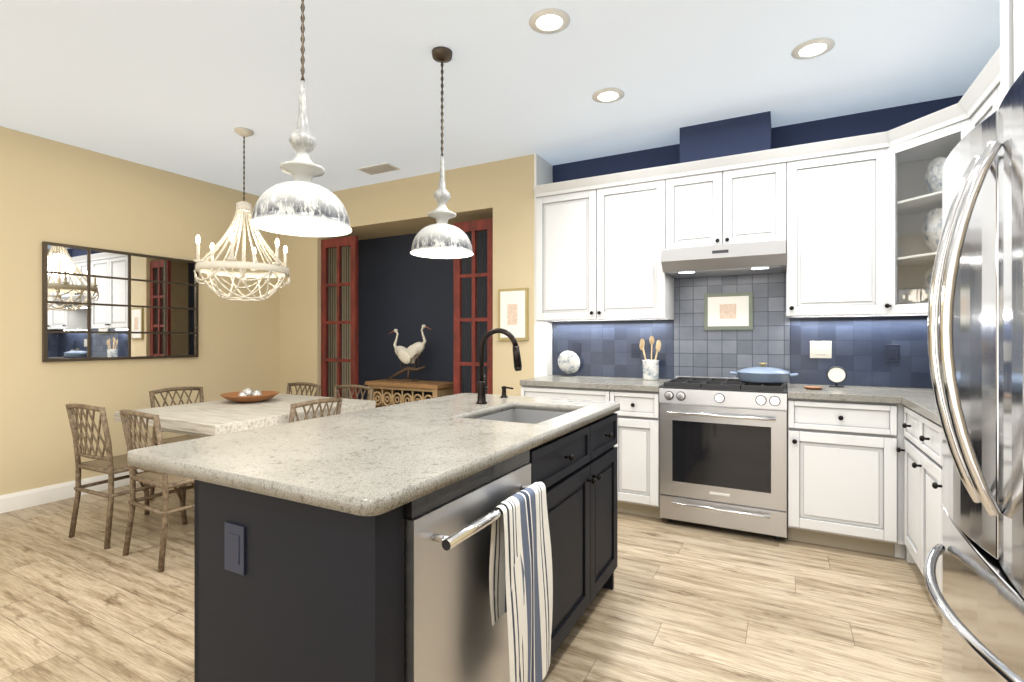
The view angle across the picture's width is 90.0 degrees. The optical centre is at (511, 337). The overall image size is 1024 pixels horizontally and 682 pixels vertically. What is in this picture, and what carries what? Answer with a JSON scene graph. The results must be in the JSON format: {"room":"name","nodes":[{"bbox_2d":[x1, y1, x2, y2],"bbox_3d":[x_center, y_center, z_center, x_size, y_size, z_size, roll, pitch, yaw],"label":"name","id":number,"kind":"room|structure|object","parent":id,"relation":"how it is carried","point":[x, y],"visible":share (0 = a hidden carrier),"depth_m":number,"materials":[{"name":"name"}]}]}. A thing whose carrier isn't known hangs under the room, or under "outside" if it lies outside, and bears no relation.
{"room":"kitchen","nodes":[
{"label":"kitchen","id":0,"kind":"room"},
{"bbox_2d":[0,126,278,494],"bbox_3d":[-3.976,-0.130,3.088,0.120,2.740,7.160,0,0,28],"label":"wall","id":1,"kind":"structure","parent":0,"point":[53,191],"depth_m":4.14,"materials":[{"name":"beige paint"}]},
{"bbox_2d":[0,469,142,513],"bbox_3d":[-4.045,1.177,2.813,0.014,0.125,6.369,0,0,28],"label":"baseboard","id":2,"kind":"structure","parent":1,"relation":"attached to","point":[31,497],"depth_m":3.85,"materials":[{"name":"white wood"}]},
{"bbox_2d":[42,241,198,361],"bbox_3d":[-3.232,-0.270,4.323,0.030,0.900,1.140,0,0,28],"label":"mirror","id":3,"kind":"object","parent":1,"relation":"attached to","point":[101,304],"visible":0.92,"depth_m":4.23,"materials":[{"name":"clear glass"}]},
{"bbox_2d":[279,154,533,397],"bbox_3d":[-1.031,-0.130,5.197,3.100,2.740,0.670,0,0,28],"label":"wall","id":4,"kind":"structure","parent":0,"point":[500,193],"depth_m":4.81,"materials":[{"name":"beige paint"}]},
{"bbox_2d":[321,236,357,398],"bbox_3d":[-1.781,0.103,5.285,0.488,2.267,0.040,0,0,28],"label":"door","id":5,"kind":"structure","parent":4,"relation":"in","point":[339,243],"depth_m":5.27,"materials":[{"name":"paint"}]},
{"bbox_2d":[454,218,492,393],"bbox_3d":[-0.331,0.103,4.514,0.418,2.267,0.040,0,0,28],"label":"door","id":6,"kind":"structure","parent":4,"relation":"in","point":[474,227],"depth_m":4.50,"materials":[{"name":"paint"}]},
{"bbox_2d":[498,288,528,339],"bbox_3d":[0.009,-0.195,4.250,0.275,0.430,0.024,0,0,28],"label":"picture frame","id":7,"kind":"object","parent":4,"relation":"attached to","point":[513,311],"visible":0.95,"depth_m":4.23,"materials":[{"name":"white paper"}]},
{"bbox_2d":[358,230,486,403],"bbox_3d":[-0.813,0.065,5.393,2.120,2.350,0.120,0,0,28],"label":"wall","id":8,"kind":"structure","parent":0,"point":[404,292],"depth_m":5.49,"materials":[{"name":"painted drywall"}]},
{"bbox_2d":[0,483,941,681],"bbox_3d":[-1.230,1.290,1.628,6.500,0.100,7.320,0,0,28],"label":"floor","id":9,"kind":"structure","parent":0,"point":[682,601],"depth_m":2.35,"materials":[{"name":"brown wood"}]},
{"bbox_2d":[66,404,187,548],"bbox_3d":[-2.482,0.818,3.293,0.460,0.847,0.520,0,0,28],"label":"chair","id":10,"kind":"object","parent":9,"relation":"on","point":[110,465],"visible":0.85,"depth_m":3.11,"materials":[{"name":"wood"}]},
{"bbox_2d":[119,410,193,571],"bbox_3d":[-1.921,0.818,2.997,0.468,0.847,0.524,0,0,28],"label":"chair","id":11,"kind":"object","parent":9,"relation":"on","point":[165,482],"visible":0.54,"depth_m":2.81,"materials":[{"name":"wood"}]},
{"bbox_2d":[149,387,203,503],"bbox_3d":[-2.495,0.818,4.011,0.513,0.847,0.460,0,0,28],"label":"chair","id":12,"kind":"object","parent":9,"relation":"on","point":[178,438],"visible":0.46,"depth_m":4.05,"materials":[{"name":"wood"}]},
{"bbox_2d":[114,394,375,436],"bbox_3d":[-1.813,0.860,3.620,1.080,0.760,1.250,0,0,28],"label":"dining table","id":13,"kind":"object","parent":9,"relation":"on","point":[208,419],"visible":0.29,"depth_m":3.30,"materials":[{"name":"beige wood"}]},
{"bbox_2d":[220,388,278,402],"bbox_3d":[-1.970,0.429,3.856,0.400,0.101,0.400,0,0,28],"label":"bowl","id":14,"kind":"object","parent":13,"relation":"on","point":[248,395],"visible":1,"depth_m":3.79,"materials":[{"name":"brown wood"}]},
{"bbox_2d":[286,382,320,395],"bbox_3d":[-1.955,0.818,4.354,0.460,0.847,0.513,0,0,28],"label":"chair","id":15,"kind":"object","parent":9,"relation":"on","point":[305,384],"visible":0.23,"depth_m":4.56,"materials":[{"name":"wood"}]},
{"bbox_2d":[289,397,342,422],"bbox_3d":[-1.460,0.818,3.438,0.513,0.847,0.460,0,0,28],"label":"chair","id":16,"kind":"object","parent":9,"relation":"on","point":[311,403],"visible":0.27,"depth_m":3.30,"materials":[{"name":"wood"}]},
{"bbox_2d":[333,385,373,399],"bbox_3d":[-1.421,0.818,4.107,0.475,0.847,0.528,0,0,28],"label":"chair","id":17,"kind":"object","parent":9,"relation":"on","point":[360,387],"visible":0.21,"depth_m":4.33,"materials":[{"name":"wood"}]},
{"bbox_2d":[194,408,619,681],"bbox_3d":[-0.115,0.797,1.912,0.752,0.885,1.682,0,0,28],"label":"kitchen island","id":18,"kind":"object","parent":9,"relation":"on","point":[466,537],"depth_m":1.28,"materials":[{"name":"wood"}]},
{"bbox_2d":[128,392,619,519],"bbox_3d":[-0.277,0.361,1.999,0.935,0.082,1.750,0,0,28],"label":"island countertop","id":19,"kind":"structure","parent":18,"relation":"on","point":[351,463],"depth_m":1.47,"materials":[{"name":"beige stone"}]},
{"bbox_2d":[365,379,453,407],"bbox_3d":[-1.003,0.840,5.143,0.900,0.800,0.380,0,0,28],"label":"console table","id":20,"kind":"object","parent":9,"relation":"on","point":[384,394],"visible":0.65,"depth_m":5.03,"materials":[{"name":"brown wood"}]},
{"bbox_2d":[387,325,431,381],"bbox_3d":[-1.036,0.152,5.177,0.551,0.573,0.117,0,0,28],"label":"bird sculpture","id":21,"kind":"object","parent":20,"relation":"on","point":[410,353],"visible":1,"depth_m":5.14,"materials":[{"name":"white ceramic"}]},
{"bbox_2d":[521,385,619,511],"bbox_3d":[0.545,0.800,4.002,0.760,0.880,0.618,0,0,28],"label":"base cabinet","id":22,"kind":"object","parent":9,"relation":"on","point":[613,395],"depth_m":3.66,"materials":[{"name":"white wood"}]},
{"bbox_2d":[620,389,661,518],"bbox_3d":[0.950,0.800,3.786,0.399,0.880,0.618,0,0,28],"label":"base cabinet","id":23,"kind":"object","parent":9,"relation":"on","point":[639,412],"depth_m":3.49,"materials":[{"name":"white wood"}]},
{"bbox_2d":[520,373,675,392],"bbox_3d":[0.665,0.340,3.929,1.040,0.040,0.633,0,0,28],"label":"countertop","id":24,"kind":"structure","parent":23,"relation":"on","point":[554,381],"depth_m":3.76,"materials":[{"name":"grey stone"}]},
{"bbox_2d":[558,351,579,376],"bbox_3d":[0.466,0.212,4.284,0.200,0.214,0.092,0,0,28],"label":"plate","id":25,"kind":"object","parent":24,"relation":"on","point":[568,362],"visible":0.98,"depth_m":4.29,"materials":[{"name":"ceramic"}]},
{"bbox_2d":[639,336,660,379],"bbox_3d":[1.054,0.151,3.913,0.174,0.336,0.128,0,0,28],"label":"utensil crock","id":26,"kind":"object","parent":24,"relation":"on","point":[651,369],"visible":1,"depth_m":3.86,"materials":[{"name":"white ceramic"}]},
{"bbox_2d":[659,376,786,539],"bbox_3d":[1.442,0.766,3.479,0.750,0.948,0.670,0,0,28],"label":"range","id":27,"kind":"object","parent":9,"relation":"on","point":[723,452],"visible":0.96,"depth_m":3.22,"materials":[{"name":"metal"}]},
{"bbox_2d":[730,363,798,383],"bbox_3d":[1.688,0.231,3.440,0.416,0.128,0.324,0,0,28],"label":"pot","id":28,"kind":"object","parent":27,"relation":"on","point":[764,374],"visible":1,"depth_m":3.33,"materials":[{"name":"metal"}]},
{"bbox_2d":[786,385,899,557],"bbox_3d":[2.052,0.800,3.200,0.581,0.880,0.618,0,0,28],"label":"base cabinet","id":29,"kind":"object","parent":9,"relation":"on","point":[864,459],"depth_m":2.94,"materials":[{"name":"white wood"}]},
{"bbox_2d":[788,381,933,404],"bbox_3d":[2.312,0.340,3.053,1.180,0.040,0.633,0,0,28],"label":"countertop","id":30,"kind":"structure","parent":29,"relation":"on","point":[878,394],"depth_m":3.00,"materials":[{"name":"grey stone"}]},
{"bbox_2d":[803,386,822,389],"bbox_3d":[1.878,0.312,3.192,0.110,0.014,0.110,0,0,28],"label":"spoon rest","id":31,"kind":"object","parent":30,"relation":"on","point":[813,387],"visible":1,"depth_m":3.18,"materials":[{"name":"orange ceramic"}]},
{"bbox_2d":[826,366,846,387],"bbox_3d":[2.110,0.252,3.329,0.112,0.136,0.040,0,0,28],"label":"desk clock","id":32,"kind":"object","parent":30,"relation":"on","point":[836,375],"visible":1,"depth_m":3.32,"materials":[{"name":"plastic"}]},
{"bbox_2d":[900,405,911,562],"bbox_3d":[2.323,0.800,2.476,0.618,0.880,0.443,0,0,28],"label":"base cabinet","id":33,"kind":"object","parent":9,"relation":"on","point":[905,414],"depth_m":2.77,"materials":[{"name":"white wood"}]},
{"bbox_2d":[912,413,931,575],"bbox_3d":[2.158,0.800,2.164,0.618,0.880,0.504,0,0,28],"label":"base cabinet","id":34,"kind":"object","parent":9,"relation":"on","point":[921,427],"depth_m":2.45,"materials":[{"name":"white wood"}]},
{"bbox_2d":[900,397,941,428],"bbox_3d":[2.055,0.340,1.986,0.633,0.040,1.493,0,0,28],"label":"countertop","id":35,"kind":"structure","parent":34,"relation":"on","point":[926,406],"depth_m":2.47,"materials":[{"name":"grey stone"}]},
{"bbox_2d":[932,425,943,592],"bbox_3d":[1.978,0.800,1.827,0.618,0.880,0.503,0,0,28],"label":"base cabinet","id":36,"kind":"object","parent":9,"relation":"on","point":[937,505],"depth_m":2.21,"materials":[{"name":"white wood"}]},
{"bbox_2d":[923,70,1023,681],"bbox_3d":[1.351,0.365,0.992,0.846,1.750,0.900,0,0,28],"label":"fridge","id":37,"kind":"object","parent":9,"relation":"on","point":[975,329],"visible":1,"depth_m":1.15,"materials":[{"name":"metal"}]},
{"bbox_2d":[0,0,999,195],"bbox_3d":[-1.230,-1.550,1.628,6.500,0.100,7.320,0,0,28],"label":"ceiling","id":38,"kind":"structure","parent":0,"point":[184,87],"depth_m":2.90,"materials":[{"name":"white paint"}]},
{"bbox_2d":[193,127,290,300],"bbox_3d":[-1.938,-0.886,3.703,0.624,1.226,0.617,0,0,28],"label":"chandelier","id":39,"kind":"object","parent":38,"relation":"hanging from","point":[277,269],"visible":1,"depth_m":3.64,"materials":[{"name":"wood"}]},
{"bbox_2d":[250,0,351,236],"bbox_3d":[-0.733,-0.943,1.794,0.332,1.113,0.332,0,0,28],"label":"pendant light","id":40,"kind":"object","parent":38,"relation":"hanging from","point":[301,204],"visible":1,"depth_m":1.76,"materials":[{"name":"metal"}]},
{"bbox_2d":[357,162,399,174],"bbox_3d":[-1.179,-1.492,4.534,0.340,0.015,0.180,0,0,28],"label":"ceiling vent","id":41,"kind":"object","parent":38,"relation":"in","point":[379,168],"visible":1,"depth_m":4.51,"materials":[{"name":"beige metal"}]},
{"bbox_2d":[410,46,473,258],"bbox_3d":[-0.367,-0.970,2.687,0.332,1.058,0.332,0,0,28],"label":"pendant light","id":42,"kind":"object","parent":38,"relation":"hanging from","point":[442,238],"visible":1,"depth_m":2.65,"materials":[{"name":"metal"}]},
{"bbox_2d":[529,8,569,33],"bbox_3d":[0.177,-1.494,2.420,0.196,0.011,0.196,0,0,28],"label":"recessed light","id":43,"kind":"object","parent":38,"relation":"in","point":[549,20],"visible":1,"depth_m":2.42,"materials":[{"name":"white plastic"}]},
{"bbox_2d":[592,88,623,102],"bbox_3d":[0.594,-1.494,3.161,0.196,0.011,0.196,0,0,28],"label":"recessed light","id":44,"kind":"object","parent":38,"relation":"in","point":[607,95],"visible":1,"depth_m":3.16,"materials":[{"name":"white plastic"}]},
{"bbox_2d":[791,38,834,59],"bbox_3d":[1.556,-1.494,2.650,0.196,0.011,0.196,0,0,28],"label":"recessed light","id":45,"kind":"object","parent":38,"relation":"in","point":[812,48],"visible":1,"depth_m":2.65,"materials":[{"name":"white plastic"}]},
{"bbox_2d":[534,154,552,377],"bbox_3d":[0.295,-0.130,4.368,0.020,2.740,0.450,0,0,28],"label":"wall","id":46,"kind":"structure","parent":0,"point":[543,171],"depth_m":4.25,"materials":[{"name":"white paint"}]},
{"bbox_2d":[680,111,771,162],"bbox_3d":[1.525,-1.357,3.657,0.580,0.285,0.310,0,0,28],"label":"wall","id":47,"kind":"structure","parent":0,"point":[734,136],"depth_m":3.51,"materials":[{"name":"blue paint"}]},
{"bbox_2d":[553,95,962,321],"bbox_3d":[1.750,-0.130,3.781,3.100,2.740,0.120,0,0,28],"label":"wall","id":48,"kind":"structure","parent":0,"point":[865,123],"depth_m":3.57,"materials":[{"name":"blue paint"}]},
{"bbox_2d":[535,184,612,321],"bbox_3d":[0.523,-0.639,4.159,0.574,1.000,0.336,0,0,28],"label":"upper cabinet","id":49,"kind":"object","parent":48,"relation":"attached to","point":[570,226],"depth_m":4.01,"materials":[{"name":"white wood"}]},
{"bbox_2d":[605,176,676,320],"bbox_3d":[0.949,-0.639,3.933,0.634,1.000,0.336,0,0,28],"label":"upper cabinet","id":50,"kind":"object","parent":48,"relation":"attached to","point":[641,215],"depth_m":3.76,"materials":[{"name":"white wood"}]},
{"bbox_2d":[677,168,732,247],"bbox_3d":[1.371,-0.875,3.708,0.443,0.528,0.336,0,0,28],"label":"upper cabinet","id":51,"kind":"object","parent":48,"relation":"attached to","point":[704,199],"depth_m":3.54,"materials":[{"name":"white wood"}]},
{"bbox_2d":[661,240,785,277],"bbox_3d":[1.477,-0.532,3.566,0.760,0.156,0.488,0,0,28],"label":"range hood","id":52,"kind":"object","parent":48,"relation":"attached to","point":[762,257],"visible":1,"depth_m":3.39,"materials":[{"name":"metal"}]},
{"bbox_2d":[704,292,752,329],"bbox_3d":[1.591,-0.195,3.769,0.330,0.270,0.024,0,0,28],"label":"picture frame","id":53,"kind":"object","parent":48,"relation":"attached to","point":[728,311],"visible":1,"depth_m":3.76,"materials":[{"name":"white paper"}]},
{"bbox_2d":[733,160,772,243],"bbox_3d":[1.655,-0.875,3.557,0.442,0.528,0.336,0,0,28],"label":"upper cabinet","id":54,"kind":"object","parent":48,"relation":"attached to","point":[752,183],"depth_m":3.40,"materials":[{"name":"white wood"}]},
{"bbox_2d":[773,144,900,317],"bbox_3d":[2.070,-0.639,3.318,0.636,1.000,0.368,0,0,28],"label":"upper cabinet","id":55,"kind":"object","parent":48,"relation":"attached to","point":[855,222],"depth_m":3.19,"materials":[{"name":"white wood"}]},
{"bbox_2d":[885,116,960,307],"bbox_3d":[2.312,-0.667,2.851,0.328,0.944,0.328,0,0,28],"label":"upper cabinet","id":56,"kind":"object","parent":0,"relation":"attached to","point":[916,154],"depth_m":3.03,"materials":[{"name":"white wood"}]},
{"bbox_2d":[961,76,992,139],"bbox_3d":[2.411,-0.639,2.400,0.368,1.000,0.475,0,0,28],"label":"upper cabinet","id":57,"kind":"object","parent":0,"relation":"attached to","point":[978,109],"depth_m":2.51,"materials":[{"name":"white wood"}]},
{"bbox_2d":[993,0,1023,111],"bbox_3d":[1.566,-0.887,1.096,0.636,0.656,0.530,0,0,28],"label":"upper cabinet","id":58,"kind":"object","parent":0,"relation":"attached to","point":[1008,60],"depth_m":1.43,"materials":[{"name":"white wood"}]}
]}

